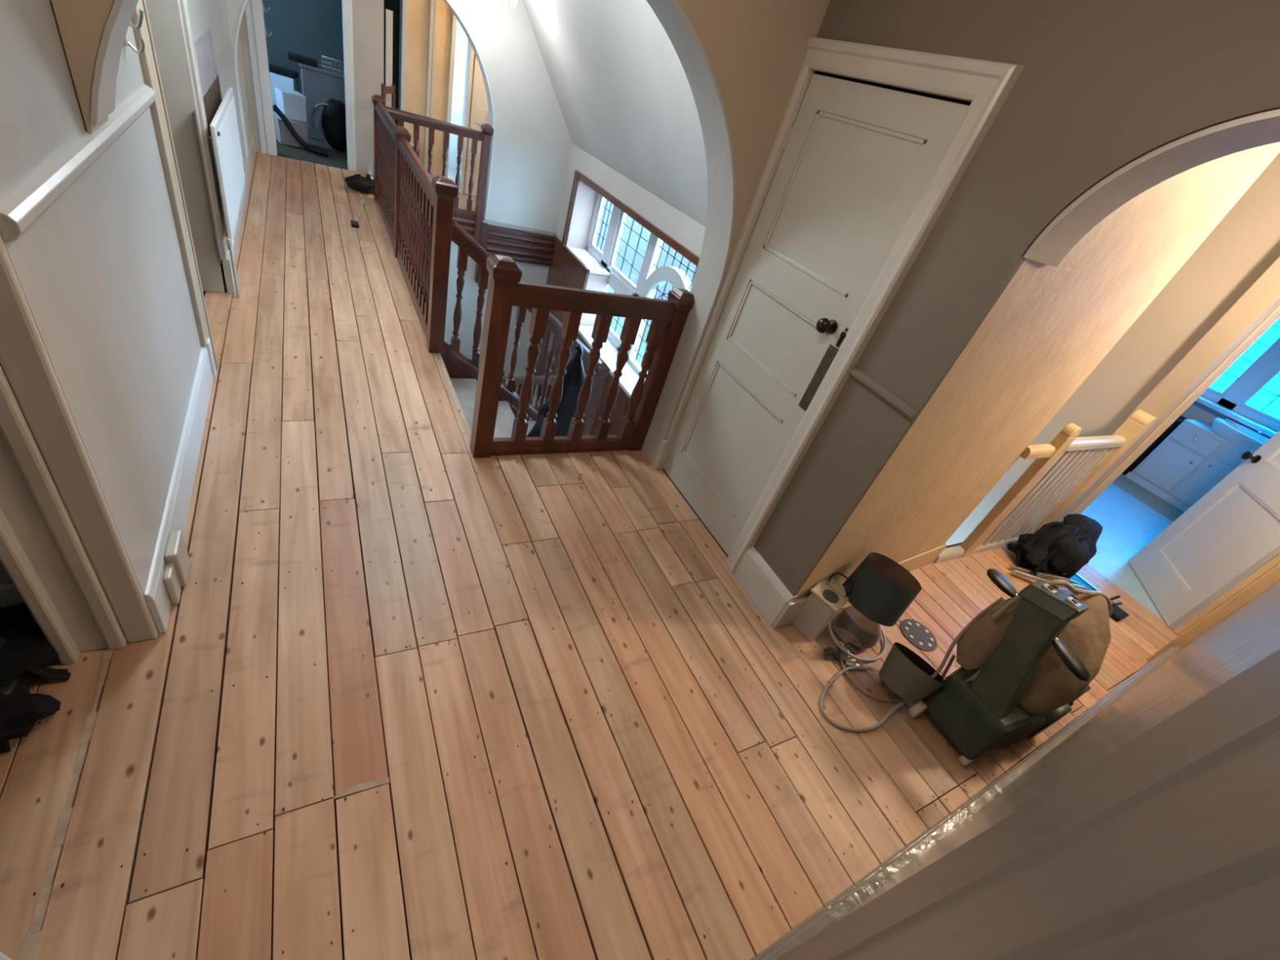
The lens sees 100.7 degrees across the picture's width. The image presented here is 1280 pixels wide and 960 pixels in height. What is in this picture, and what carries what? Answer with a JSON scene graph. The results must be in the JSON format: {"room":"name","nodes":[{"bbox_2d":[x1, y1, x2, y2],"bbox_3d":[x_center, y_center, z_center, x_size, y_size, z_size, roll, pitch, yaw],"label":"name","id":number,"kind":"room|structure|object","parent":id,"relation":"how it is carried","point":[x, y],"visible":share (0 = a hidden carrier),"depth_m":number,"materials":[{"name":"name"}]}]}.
{"room":"upstairs landing","nodes":[
{"label":"upstairs landing","id":0,"kind":"room"},
{"bbox_2d":[0,561,13,584],"bbox_3d":[-1.670,0.360,-0.444,2.030,2.500,3.000,-4,41,-30],"label":"wall","id":1,"kind":"structure","parent":0,"point":[5,578],"depth_m":1.49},
{"bbox_2d":[0,582,35,622],"bbox_3d":[-2.532,0.414,1.121,1.920,0.160,0.020,-4,41,-30],"label":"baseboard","id":2,"kind":"structure","parent":1,"relation":"attached to","point":[10,596],"depth_m":1.51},
{"bbox_2d":[0,0,251,634],"bbox_3d":[-2.499,-2.329,2.813,0.180,2.500,7.480,-4,41,-30],"label":"wall","id":3,"kind":"structure","parent":0,"point":[100,273],"depth_m":1.47,"materials":[{"name":"paint"}]},
{"bbox_2d":[0,84,156,243],"bbox_3d":[-1.490,-0.950,1.476,0.028,0.060,1.545,-4,41,-30],"label":"trim","id":4,"kind":"structure","parent":3,"relation":"attached to","point":[24,206],"depth_m":1.19,"materials":[{"name":"paint"}]},
{"bbox_2d":[0,235,158,664],"bbox_3d":[-1.284,-0.345,0.966,0.210,2.200,0.065,-4,41,-30],"label":"door frame","id":5,"kind":"structure","parent":3,"relation":"in","point":[62,548],"depth_m":1.29,"materials":[{"name":"beige wood"}]},
{"bbox_2d":[124,8,144,54],"bbox_3d":[-1.666,-1.481,1.750,0.066,0.126,0.022,-4,41,-30],"label":"coat hook","id":6,"kind":"object","parent":3,"relation":"attached to","point":[140,15],"visible":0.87,"depth_m":1.75,"materials":[{"name":"metal"}]},
{"bbox_2d":[131,0,217,368],"bbox_3d":[-1.907,-1.366,2.123,0.037,2.120,0.155,-4,41,-30],"label":"door frame","id":7,"kind":"structure","parent":3,"relation":"attached to","point":[148,59],"depth_m":2.18,"materials":[{"name":"white wood"}]},
{"bbox_2d":[163,530,190,604],"bbox_3d":[-1.545,0.290,1.767,0.032,0.160,0.190,-4,41,-30],"label":"electrical outlet","id":8,"kind":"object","parent":3,"relation":"attached to","point":[176,557],"depth_m":1.74,"materials":[{"name":"white plastic"}]},
{"bbox_2d":[143,337,217,633],"bbox_3d":[-1.820,-0.111,2.145,0.028,0.200,1.640,-4,41,-30],"label":"baseboard","id":9,"kind":"structure","parent":3,"relation":"attached to","point":[176,507],"depth_m":1.99,"materials":[{"name":"white wood"}]},
{"bbox_2d":[145,0,235,293],"bbox_3d":[-2.439,-2.047,2.791,0.235,2.120,0.115,-4,41,-30],"label":"door","id":10,"kind":"structure","parent":3,"relation":"in","point":[169,20],"depth_m":2.87,"materials":[{"name":"white wood"}]},
{"bbox_2d":[193,28,217,97],"bbox_3d":[-2.642,-2.519,3.213,0.004,0.260,1.300,-4,41,-30],"label":"picture","id":11,"kind":"object","parent":3,"relation":"attached to","point":[203,45],"depth_m":3.28},
{"bbox_2d":[192,75,226,265],"bbox_3d":[-2.770,-2.084,3.489,0.004,0.800,1.480,-4,41,-30],"label":"trim","id":12,"kind":"structure","parent":3,"relation":"attached to","point":[212,99],"depth_m":3.23,"materials":[{"name":"paint"}]},
{"bbox_2d":[208,87,245,298],"bbox_3d":[-2.751,-1.971,3.565,0.092,0.950,1.419,-4,41,-30],"label":"radiator","id":13,"kind":"object","parent":3,"relation":"attached to","point":[225,144],"visible":1,"depth_m":3.27,"materials":[{"name":"white metal"}]},
{"bbox_2d":[226,133,255,262],"bbox_3d":[-3.500,-2.560,4.688,0.020,0.170,3.900,-4,41,-30],"label":"baseboard","id":14,"kind":"structure","parent":3,"relation":"attached to","point":[248,166],"depth_m":4.76,"materials":[{"name":"white wood"}]},
{"bbox_2d":[239,0,383,175],"bbox_3d":[-3.473,-4.780,5.674,1.710,2.500,0.150,-4,41,-30],"label":"wall","id":15,"kind":"structure","parent":0,"point":[367,15],"depth_m":5.91,"materials":[{"name":"beige paint"}]},
{"bbox_2d":[244,0,356,171],"bbox_3d":[-3.633,-4.621,5.715,0.955,2.120,0.200,-4,41,-30],"label":"door frame","id":16,"kind":"structure","parent":15,"relation":"in","point":[254,13],"depth_m":5.75,"materials":[{"name":"white wood"}]},
{"bbox_2d":[262,3,270,12],"bbox_3d":[-3.804,-4.799,5.399,0.059,0.070,0.030,-4,41,-30],"label":"hook","id":17,"kind":"object","parent":16,"relation":"attached to","point":[264,8],"visible":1,"depth_m":5.39,"materials":[{"name":"metal"}]},
{"bbox_2d":[264,27,271,36],"bbox_3d":[-3.859,-4.644,5.513,0.059,0.070,0.030,-4,41,-30],"label":"hook","id":18,"kind":"object","parent":16,"relation":"attached to","point":[266,33],"visible":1,"depth_m":5.51,"materials":[{"name":"metal"}]},
{"bbox_2d":[262,0,402,109],"bbox_3d":[-4.500,-5.579,6.263,3.100,2.500,2.800,-4,41,-30],"label":"wall","id":19,"kind":"structure","parent":0,"point":[310,28],"depth_m":7.43,"materials":[{"name":"teal paint"}]},
{"bbox_2d":[383,0,399,125],"bbox_3d":[-3.140,-5.334,6.589,0.260,2.500,0.050,-4,41,-30],"label":"wall","id":20,"kind":"structure","parent":0,"point":[392,5],"depth_m":6.55,"materials":[{"name":"black"}]},
{"bbox_2d":[225,0,572,232],"bbox_3d":[-2.191,-4.458,5.945,3.790,2.600,1.300,-4,41,-30],"label":"wall","id":21,"kind":"structure","parent":0,"point":[533,143],"depth_m":6.06,"materials":[{"name":"white paint"}]},
{"bbox_2d":[235,0,494,219],"bbox_3d":[-2.632,-3.954,5.327,2.338,2.079,0.200,-4,41,-30],"label":"trim","id":22,"kind":"structure","parent":21,"relation":"attached to","point":[491,108],"depth_m":5.41,"materials":[{"name":"white wood"}]},
{"bbox_2d":[400,0,438,170],"bbox_3d":[-2.612,-4.631,6.240,0.365,2.100,0.040,-4,41,-30],"label":"trim","id":23,"kind":"structure","parent":21,"relation":"attached to","point":[433,10],"depth_m":6.11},
{"bbox_2d":[445,13,474,193],"bbox_3d":[-2.244,-4.712,6.528,0.260,2.100,0.200,-4,41,-30],"label":"door","id":24,"kind":"structure","parent":21,"relation":"in","point":[470,53],"depth_m":6.44,"materials":[{"name":"beige wood"}]},
{"bbox_2d":[463,55,488,195],"bbox_3d":[-1.950,-4.611,6.634,0.300,1.974,0.110,-4,41,-30],"label":"door","id":25,"kind":"structure","parent":24,"relation":"attached to","point":[479,113],"depth_m":6.66,"materials":[{"name":"beige wood"}]},
{"bbox_2d":[451,213,483,241],"bbox_3d":[-2.412,-2.997,6.204,1.100,0.320,0.085,-4,41,-30],"label":"trim","id":26,"kind":"structure","parent":21,"relation":"attached to","point":[466,223],"depth_m":6.33,"materials":[{"name":"brown wood"}]},
{"bbox_2d":[385,106,493,244],"bbox_3d":[-2.263,-3.365,5.925,1.094,1.290,0.117,-4,41,-30],"label":"balustrade","id":27,"kind":"object","parent":26,"relation":"on","point":[485,135],"visible":0.7,"depth_m":5.83,"materials":[{"name":"brown wood"}]},
{"bbox_2d":[474,222,555,283],"bbox_3d":[-1.599,-2.863,6.854,0.980,0.720,0.105,-4,41,-30],"label":"trim","id":28,"kind":"structure","parent":21,"relation":"attached to","point":[526,246],"depth_m":6.73,"materials":[{"name":"brown wood"}]},
{"bbox_2d":[51,0,830,428],"bbox_3d":[-0.519,-1.049,2.031,2.266,2.500,0.200,-4,41,-30],"label":"wall","id":29,"kind":"structure","parent":0,"point":[756,51],"depth_m":1.97,"materials":[{"name":"beige paint"}]},
{"bbox_2d":[90,0,735,465],"bbox_3d":[-0.601,-0.900,2.122,2.173,2.119,0.216,-4,41,-30],"label":"arch","id":30,"kind":"object","parent":29,"relation":"attached to","point":[716,247],"visible":0.99,"depth_m":2.23,"materials":[{"name":"paint"}]},
{"bbox_2d":[448,20,467,168],"bbox_3d":[-2.296,-5.398,7.084,1.400,2.500,1.450,-4,41,-30],"label":"wall","id":31,"kind":"structure","parent":0,"point":[461,44],"depth_m":7.62,"materials":[{"name":"white paint"}]},
{"bbox_2d":[444,219,555,407],"bbox_3d":[-0.897,-1.614,4.987,2.700,5.200,5.050,-4,41,-30],"label":"wall","id":32,"kind":"structure","parent":0,"point":[531,273],"depth_m":7.14,"materials":[{"name":"white paint"}]},
{"bbox_2d":[440,355,529,420],"bbox_3d":[-0.783,-0.013,3.918,1.290,1.360,1.170,-4,41,-30],"label":"trim","id":33,"kind":"structure","parent":32,"relation":"attached to","point":[454,370],"depth_m":3.70,"materials":[{"name":"brown wood"}]},
{"bbox_2d":[567,246,610,275],"bbox_3d":[-0.655,-2.690,6.496,0.320,0.030,0.825,-4,41,-30],"label":"windowsill","id":34,"kind":"structure","parent":32,"relation":"attached to","point":[595,267],"depth_m":6.44,"materials":[{"name":"white wood"}]},
{"bbox_2d":[529,143,705,420],"bbox_3d":[-0.161,-1.089,5.928,0.390,3.720,4.800,-4,41,-30],"label":"wall window","id":35,"kind":"structure","parent":32,"relation":"in","point":[682,228],"depth_m":5.48,"materials":[{"name":"white paint"}]},
{"bbox_2d":[533,235,635,435],"bbox_3d":[-0.414,-1.012,6.013,0.040,1.965,4.530,-4,41,-30],"label":"wall","id":36,"kind":"structure","parent":35,"relation":"attached to","point":[566,269],"depth_m":6.60,"materials":[{"name":"brown wood"}]},
{"bbox_2d":[565,179,609,326],"bbox_3d":[-0.634,-2.739,6.491,0.282,1.495,0.832,-4,41,-30],"label":"wall","id":37,"kind":"structure","parent":35,"relation":"attached to","point":[585,198],"depth_m":6.52,"materials":[{"name":"white paint"}]},
{"bbox_2d":[586,193,697,382],"bbox_3d":[0.236,-1.731,5.466,0.090,1.510,4.170,-4,41,-30],"label":"window","id":38,"kind":"structure","parent":35,"relation":"attached to","point":[651,277],"depth_m":5.99,"materials":[{"name":"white glass"}]},
{"bbox_2d":[641,424,672,469],"bbox_3d":[0.090,-0.218,3.216,0.060,0.200,0.250,-4,41,-30],"label":"baseboard","id":39,"kind":"structure","parent":32,"relation":"attached to","point":[655,449],"depth_m":3.16,"materials":[{"name":"beige wood"}]},
{"bbox_2d":[522,0,707,226],"bbox_3d":[-0.033,-3.111,4.113,1.100,1.650,4.680,-4,41,-30],"label":"ceiling","id":40,"kind":"structure","parent":0,"point":[622,89],"depth_m":4.35,"materials":[{"name":"white paint"}]},
{"bbox_2d":[0,137,1278,959],"bbox_3d":[-0.368,-1.817,5.394,10.350,0.062,12.200,-4,41,-30],"label":"floor","id":41,"kind":"structure","parent":0,"point":[669,683],"depth_m":1.84,"materials":[{"name":"brown wood"}]},
{"bbox_2d":[0,603,71,754],"bbox_3d":[-1.792,0.502,1.306,0.518,0.218,0.493,-4,41,-30],"label":"heap","id":42,"kind":"object","parent":41,"relation":"on","point":[25,651],"visible":0.95,"depth_m":1.38,"materials":[{"name":"black fabric"}]},
{"bbox_2d":[17,647,113,959],"bbox_3d":[-1.358,0.853,1.235,0.028,0.006,1.190,-4,41,-30],"label":"strip","id":43,"kind":"object","parent":41,"relation":"on","point":[30,943],"visible":0.96,"depth_m":1.24,"materials":[{"name":"beige wood"}]},
{"bbox_2d":[268,63,299,112],"bbox_3d":[-4.929,-5.304,7.327,0.350,0.626,0.310,4,38,-21],"label":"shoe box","id":44,"kind":"object","parent":41,"relation":"on","point":[282,77],"visible":0.39,"depth_m":7.13,"materials":[{"name":"white cardboard"}]},
{"bbox_2d":[273,112,308,147],"bbox_3d":[-4.384,-4.382,6.654,0.310,0.266,0.360,-14,47,-39],"label":"crate","id":45,"kind":"object","parent":41,"relation":"on","point":[283,135],"visible":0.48,"depth_m":6.55,"materials":[{"name":"paint"}]},
{"bbox_2d":[274,86,306,122],"bbox_3d":[-4.304,-4.627,6.546,0.250,0.276,0.270,-20,50,-42],"label":"box","id":46,"kind":"object","parent":45,"relation":"on","point":[291,104],"visible":0.82,"depth_m":6.47,"materials":[{"name":"white cardboard"}]},
{"bbox_2d":[272,104,328,156],"bbox_3d":[-4.129,-4.246,6.455,0.572,0.422,0.068,3,38,-22],"label":"hose","id":47,"kind":"object","parent":41,"relation":"on","point":[279,113],"visible":0.98,"depth_m":6.46,"materials":[{"name":"black plastic"}]},
{"bbox_2d":[298,62,345,141],"bbox_3d":[-4.126,-5.136,7.326,0.940,0.810,0.540,-4,41,-30],"label":"chest","id":48,"kind":"object","parent":41,"relation":"on","point":[319,85],"visible":0.27,"depth_m":6.96,"materials":[{"name":"grey paint"}]},
{"bbox_2d":[287,51,317,67],"bbox_3d":[-4.346,-5.414,6.834,0.320,0.060,0.300,-4,41,-30],"label":"case","id":49,"kind":"object","parent":48,"relation":"on","point":[291,56],"visible":1,"depth_m":6.75,"materials":[{"name":"plastic"}]},
{"bbox_2d":[320,55,344,75],"bbox_3d":[-4.002,-5.464,7.012,0.366,0.124,0.247,-4,41,-30],"label":"wire basket","id":50,"kind":"object","parent":48,"relation":"on","point":[331,69],"visible":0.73,"depth_m":6.95,"materials":[{"name":"metal"}]},
{"bbox_2d":[311,97,346,151],"bbox_3d":[-3.971,-4.647,6.939,0.384,0.569,0.438,23,35,5],"label":"bag","id":51,"kind":"object","parent":41,"relation":"on","point":[333,116],"visible":0.83,"depth_m":6.83,"materials":[{"name":"fabric"}]},
{"bbox_2d":[350,193,364,228],"bbox_3d":[-2.863,-2.760,5.390,0.079,0.028,1.232,1,39,-25],"label":"strap","id":52,"kind":"object","parent":41,"relation":"on","point":[354,224],"visible":1,"depth_m":5.21,"materials":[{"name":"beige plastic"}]},
{"bbox_2d":[344,173,373,193],"bbox_3d":[-3.084,-3.298,5.891,0.352,0.170,0.257,-4,41,-30],"label":"shoulder bag","id":53,"kind":"object","parent":41,"relation":"on","point":[357,182],"visible":0.91,"depth_m":5.83,"materials":[{"name":"black leather"}]},
{"bbox_2d":[385,8,392,107],"bbox_3d":[-2.954,-4.466,6.236,0.070,1.660,0.040,-4,41,-30],"label":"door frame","id":54,"kind":"structure","parent":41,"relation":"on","point":[388,14],"depth_m":5.97,"materials":[{"name":"white wood"}]},
{"bbox_2d":[381,83,419,158],"bbox_3d":[-2.789,-3.959,6.189,0.320,1.020,0.320,14,35,-8],"label":"wooden chair","id":55,"kind":"object","parent":41,"relation":"on","point":[384,89],"visible":0.24,"depth_m":5.95,"materials":[{"name":"brown wood"}]},
{"bbox_2d":[371,93,458,353],"bbox_3d":[-1.981,-2.384,4.402,0.124,1.060,3.610,-4,41,-30],"label":"balustrade","id":56,"kind":"object","parent":41,"relation":"on","point":[416,208],"visible":1,"depth_m":3.80,"materials":[{"name":"brown wood"}]},
{"bbox_2d":[449,377,535,437],"bbox_3d":[-0.419,-0.175,4.078,2.080,1.090,1.230,-4,41,-30],"label":"staircase","id":57,"kind":"structure","parent":41,"relation":"attached to","point":[465,389],"depth_m":3.67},
{"bbox_2d":[440,220,609,435],"bbox_3d":[-0.843,-0.824,3.978,1.304,1.916,0.117,-4,41,-30],"label":"balustrade","id":58,"kind":"object","parent":57,"relation":"on","point":[467,245],"visible":0.5,"depth_m":3.72,"materials":[{"name":"brown wood"}]},
{"bbox_2d":[525,343,586,436],"bbox_3d":[-0.559,-0.553,3.707,0.415,0.880,0.300,-4,41,-30],"label":"sack","id":59,"kind":"object","parent":57,"relation":"on","point":[575,376],"visible":0.52,"depth_m":3.63,"materials":[{"name":"black fabric"}]},
{"bbox_2d":[469,254,694,457],"bbox_3d":[-0.307,-0.574,2.778,1.066,1.030,0.124,-4,41,-30],"label":"balustrade","id":60,"kind":"object","parent":41,"relation":"on","point":[668,317],"visible":1,"depth_m":2.71,"materials":[{"name":"brown wood"}]},
{"bbox_2d":[791,572,853,641],"bbox_3d":[0.831,0.567,2.404,0.175,0.317,0.140,-20,51,-43],"label":"container","id":61,"kind":"object","parent":41,"relation":"on","point":[828,597],"visible":0.94,"depth_m":2.36,"materials":[{"name":"beige plastic"}]},
{"bbox_2d":[822,589,839,603],"bbox_3d":[0.835,0.508,2.319,0.072,0.007,0.072,-20,51,-43],"label":"vent","id":62,"kind":"object","parent":61,"relation":"attached to","point":[829,596],"depth_m":2.32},
{"bbox_2d":[822,641,859,667],"bbox_3d":[0.930,0.789,2.390,0.242,0.041,0.130,-4,41,-30],"label":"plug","id":63,"kind":"object","parent":41,"relation":"on","point":[829,652],"visible":0.88,"depth_m":2.37,"materials":[{"name":"plastic"}]},
{"bbox_2d":[827,606,886,661],"bbox_3d":[1.026,0.721,2.502,0.354,0.064,0.274,-4,41,-30],"label":"hoop","id":64,"kind":"object","parent":41,"relation":"on","point":[832,635],"visible":0.64,"depth_m":2.42},
{"bbox_2d":[834,552,921,649],"bbox_3d":[1.049,0.557,2.416,0.296,0.438,0.274,-4,41,-30],"label":"table lamp","id":65,"kind":"object","parent":41,"relation":"on","point":[883,589],"visible":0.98,"depth_m":2.33,"materials":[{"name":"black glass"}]},
{"bbox_2d":[878,641,945,704],"bbox_3d":[1.157,0.823,2.281,0.250,0.225,0.233,-4,41,-30],"label":"bucket","id":66,"kind":"object","parent":41,"relation":"on","point":[904,671],"visible":0.99,"depth_m":2.20,"materials":[{"name":"grey plastic"}]},
{"bbox_2d":[819,597,1004,732],"bbox_3d":[1.070,0.668,2.149,0.650,0.582,0.335,-4,41,-30],"label":"loose cable","id":67,"kind":"object","parent":41,"relation":"on","point":[998,601],"visible":0.84,"depth_m":2.23,"materials":[{"name":"grey plastic"}]},
{"bbox_2d":[900,618,937,651],"bbox_3d":[1.401,0.776,2.663,0.190,0.011,0.190,-4,41,-30],"label":"disc","id":68,"kind":"object","parent":41,"relation":"on","point":[917,634],"visible":1,"depth_m":2.65,"materials":[{"name":"grey plastic"}]},
{"bbox_2d":[907,568,1122,766],"bbox_3d":[1.656,0.696,2.244,0.966,0.755,0.501,-4,41,-30],"label":"machine","id":69,"kind":"object","parent":41,"relation":"on","point":[1024,663],"depth_m":2.06,"materials":[{"name":"green fabric"}]},
{"bbox_2d":[1041,583,1057,593],"bbox_3d":[1.513,0.403,1.958,0.035,0.010,0.045,-4,41,-30],"label":"switch plate","id":70,"kind":"object","parent":69,"relation":"attached to","point":[1048,588],"depth_m":1.95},
{"bbox_2d":[1065,595,1081,606],"bbox_3d":[1.552,0.438,1.897,0.035,0.010,0.045,-4,41,-30],"label":"switch plate","id":71,"kind":"object","parent":69,"relation":"attached to","point":[1068,599],"depth_m":1.89,"materials":[{"name":"silver metal"}]},
{"bbox_2d":[1071,598,1079,604],"bbox_3d":[1.553,0.434,1.894,0.018,0.008,0.018,-4,41,-30],"label":"switch","id":72,"kind":"object","parent":69,"relation":"attached to","point":[1073,601],"depth_m":1.89,"materials":[{"name":"black plastic"}]},
{"bbox_2d":[933,408,1155,563],"bbox_3d":[2.469,0.039,3.262,1.260,1.060,0.100,-4,41,-30],"label":"balustrade","id":73,"kind":"object","parent":41,"relation":"on","point":[1063,469],"visible":0.91,"depth_m":3.28,"materials":[{"name":"beige paint"}]},
{"bbox_2d":[1007,513,1102,587],"bbox_3d":[2.811,0.440,3.522,0.690,0.337,0.370,-4,41,-30],"label":"backpack","id":74,"kind":"object","parent":41,"relation":"on","point":[1064,547],"visible":0.93,"depth_m":3.43,"materials":[{"name":"fabric"}]},
{"bbox_2d":[1008,564,1129,622],"bbox_3d":[2.757,0.646,3.438,0.756,0.078,0.363,24,35,7],"label":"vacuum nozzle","id":75,"kind":"object","parent":41,"relation":"on","point":[1117,614],"visible":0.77,"depth_m":3.36,"materials":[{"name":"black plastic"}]},
{"bbox_2d":[1121,415,1188,475],"bbox_3d":[5.272,-0.445,5.612,0.400,0.680,0.390,-4,41,-30],"label":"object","id":76,"kind":"object","parent":41,"relation":"on","point":[1179,420],"visible":0.22,"depth_m":5.38,"materials":[{"name":"black"}]},
{"bbox_2d":[1125,418,1245,511],"bbox_3d":[5.628,0.019,5.118,0.507,0.720,1.120,-4,41,-30],"label":"vanity cabinet","id":77,"kind":"object","parent":41,"relation":"on","point":[1193,459],"visible":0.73,"depth_m":5.16,"materials":[{"name":"wood"}]},
{"bbox_2d":[1210,417,1271,453],"bbox_3d":[5.750,-0.293,4.896,0.499,0.283,0.851,-4,41,-30],"label":"basin","id":78,"kind":"object","parent":77,"relation":"in","point":[1246,437],"visible":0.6,"depth_m":4.96,"materials":[{"name":"white ceramic"}]},
{"bbox_2d":[753,0,1279,595],"bbox_3d":[0.944,-0.445,1.918,0.180,2.500,2.360,-4,41,-30],"label":"wall","id":79,"kind":"structure","parent":0,"point":[1076,55],"depth_m":1.50,"materials":[{"name":"beige paint"}]},
{"bbox_2d":[733,546,809,628],"bbox_3d":[0.648,0.490,2.518,0.205,0.205,0.335,-4,41,-30],"label":"baseboard","id":80,"kind":"object","parent":79,"relation":"attached to","point":[774,601],"visible":0.84,"depth_m":2.44,"materials":[{"name":"white wood"}]},
{"bbox_2d":[663,73,968,555],"bbox_3d":[0.557,-0.598,2.394,0.111,1.969,0.762,-4,41,-30],"label":"door","id":81,"kind":"structure","parent":79,"relation":"in","point":[857,160],"depth_m":2.21,"materials":[{"name":"white wood"}]},
{"bbox_2d":[665,36,1024,574],"bbox_3d":[0.564,-0.634,2.358,0.057,2.081,0.957,-4,41,-30],"label":"door frame","id":82,"kind":"structure","parent":79,"relation":"in","point":[986,84],"depth_m":1.86,"materials":[{"name":"white wood"}]},
{"bbox_2d":[848,366,919,422],"bbox_3d":[0.858,-0.309,1.887,0.022,0.046,0.308,-4,41,-30],"label":"trim","id":83,"kind":"object","parent":79,"relation":"attached to","point":[895,402],"visible":1,"depth_m":1.87,"materials":[{"name":"grey wood"}]},
{"bbox_2d":[815,71,971,106],"bbox_3d":[0.649,-0.616,2.420,0.040,2.030,0.880,-4,41,-30],"label":"wall","id":84,"kind":"structure","parent":79,"relation":"attached to","point":[882,86],"depth_m":1.85,"materials":[{"name":"black"}]},
{"bbox_2d":[1022,108,1279,266],"bbox_3d":[1.424,-0.503,1.106,0.177,0.438,0.961,-4,41,-30],"label":"trim","id":85,"kind":"structure","parent":79,"relation":"attached to","point":[1175,157],"depth_m":1.32,"materials":[{"name":"white paint"}]},
{"bbox_2d":[795,142,1279,599],"bbox_3d":[1.523,-0.429,2.176,1.405,2.500,0.261,-4,41,-30],"label":"wall","id":86,"kind":"structure","parent":0,"point":[1050,327],"depth_m":2.04,"materials":[{"name":"paint"}]},
{"bbox_2d":[897,543,947,571],"bbox_3d":[1.300,0.516,2.846,1.241,0.150,0.012,-9,44,-34],"label":"baseboard","id":87,"kind":"structure","parent":86,"relation":"attached to","point":[918,561],"depth_m":3.06,"materials":[{"name":"paint"}]},
{"bbox_2d":[817,579,1279,933],"bbox_3d":[1.965,0.284,1.421,4.460,2.500,0.305,-4,41,-30],"label":"wall","id":88,"kind":"structure","parent":0,"point":[1251,633],"depth_m":1.21,"materials":[{"name":"paint"}]},
{"bbox_2d":[750,645,1181,959],"bbox_3d":[1.446,1.127,2.046,3.492,0.195,0.046,-5,42,-31],"label":"baseboard","id":89,"kind":"structure","parent":88,"relation":"attached to","point":[813,924],"depth_m":1.65,"materials":[{"name":"paint"}]},
{"bbox_2d":[775,648,1279,959],"bbox_3d":[0.314,0.518,0.566,0.715,2.200,0.112,-4,41,-30],"label":"door","id":90,"kind":"structure","parent":88,"relation":"in","point":[1166,846],"depth_m":0.30,"materials":[{"name":"paint"}]},
{"bbox_2d":[944,151,1279,546],"bbox_3d":[2.199,-0.104,3.862,1.700,4.550,1.140,-4,41,-30],"label":"wall","id":91,"kind":"structure","parent":0,"point":[1245,243],"depth_m":3.23,"materials":[{"name":"beige paint"}]},
{"bbox_2d":[1056,256,1279,521],"bbox_3d":[3.457,-0.422,3.104,0.300,2.500,3.000,-4,41,-30],"label":"wall","id":92,"kind":"structure","parent":0,"point":[1261,300],"depth_m":3.08,"materials":[{"name":"beige paint"}]},
{"bbox_2d":[1071,306,1279,662],"bbox_3d":[3.336,-0.120,2.932,0.760,2.160,1.040,-4,41,-30],"label":"door frame","id":93,"kind":"structure","parent":92,"relation":"in","point":[1268,574],"depth_m":3.09,"materials":[{"name":"beige paint"}]},
{"bbox_2d":[1128,430,1279,629],"bbox_3d":[3.785,0.002,3.138,0.110,1.974,0.730,27,35,10],"label":"bathroom door","id":94,"kind":"structure","parent":93,"relation":"attached to","point":[1233,530],"depth_m":3.37,"materials":[{"name":"white wood"}]},
{"bbox_2d":[1181,400,1279,554],"bbox_3d":[4.912,-0.532,3.957,3.080,2.500,3.000,-4,41,-30],"label":"wall","id":95,"kind":"structure","parent":0,"point":[1197,410],"depth_m":5.40,"materials":[{"name":"paint"}]},
{"bbox_2d":[1195,324,1279,437],"bbox_3d":[6.030,-0.988,4.715,0.230,1.240,1.400,-4,41,-30],"label":"window","id":96,"kind":"structure","parent":95,"relation":"in","point":[1232,402],"depth_m":5.08,"materials":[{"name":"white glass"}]},
{"bbox_3d":[-1.628,0.409,6.491,2.700,0.050,5.100,-4,41,-30],"label":"floor","id":97,"kind":"structure","parent":0,"visible":0},
{"bbox_2d":[501,370,586,420],"bbox_3d":[-1.248,-0.655,5.867,0.117,2.518,2.513,-4,41,-30],"label":"balustrade","id":98,"kind":"object","parent":97,"relation":"on","point":[539,380],"visible":0.08,"depth_m":5.51,"materials":[{"name":"brown wood"}]},
{"bbox_3d":[0.408,-3.819,3.964,10.600,0.100,12.400,-4,41,-30],"label":"ceiling","id":99,"kind":"structure","parent":0,"visible":0},
{"bbox_2d":[498,0,516,6],"bbox_3d":[-1.197,-4.501,4.632,0.306,0.490,0.296,-4,41,-30],"label":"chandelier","id":100,"kind":"object","parent":99,"relation":"hanging from","point":[506,1],"visible":1,"depth_m":4.77,"materials":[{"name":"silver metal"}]},
{"bbox_3d":[-0.585,0.643,-0.302,0.165,2.500,1.900,-4,41,-30],"label":"wall","id":101,"kind":"structure","parent":0,"visible":0},
{"bbox_2d":[0,951,12,959],"bbox_3d":[-1.148,1.192,0.724,0.200,0.170,0.820,-4,41,-30],"label":"baseboard","id":102,"kind":"structure","parent":101,"relation":"attached to","point":[2,957],"depth_m":1.02,"materials":[{"name":"wood"}]},
{"label":"outside","id":103,"kind":"structure","parent":0,"visible":0},
{"bbox_2d":[607,285,653,373],"bbox_3d":[9.022,-2.648,17.256,26.700,0.100,42.000,-4,41,-30],"label":"ground","id":104,"kind":"structure","parent":103,"point":[621,320],"depth_m":14.60,"materials":[{"name":"white"}]},
{"bbox_2d":[595,198,696,322],"bbox_3d":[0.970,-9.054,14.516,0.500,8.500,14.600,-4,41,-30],"label":"house","id":105,"kind":"structure","parent":104,"relation":"on","point":[633,240],"depth_m":16.21,"materials":[{"name":"clear glass"}]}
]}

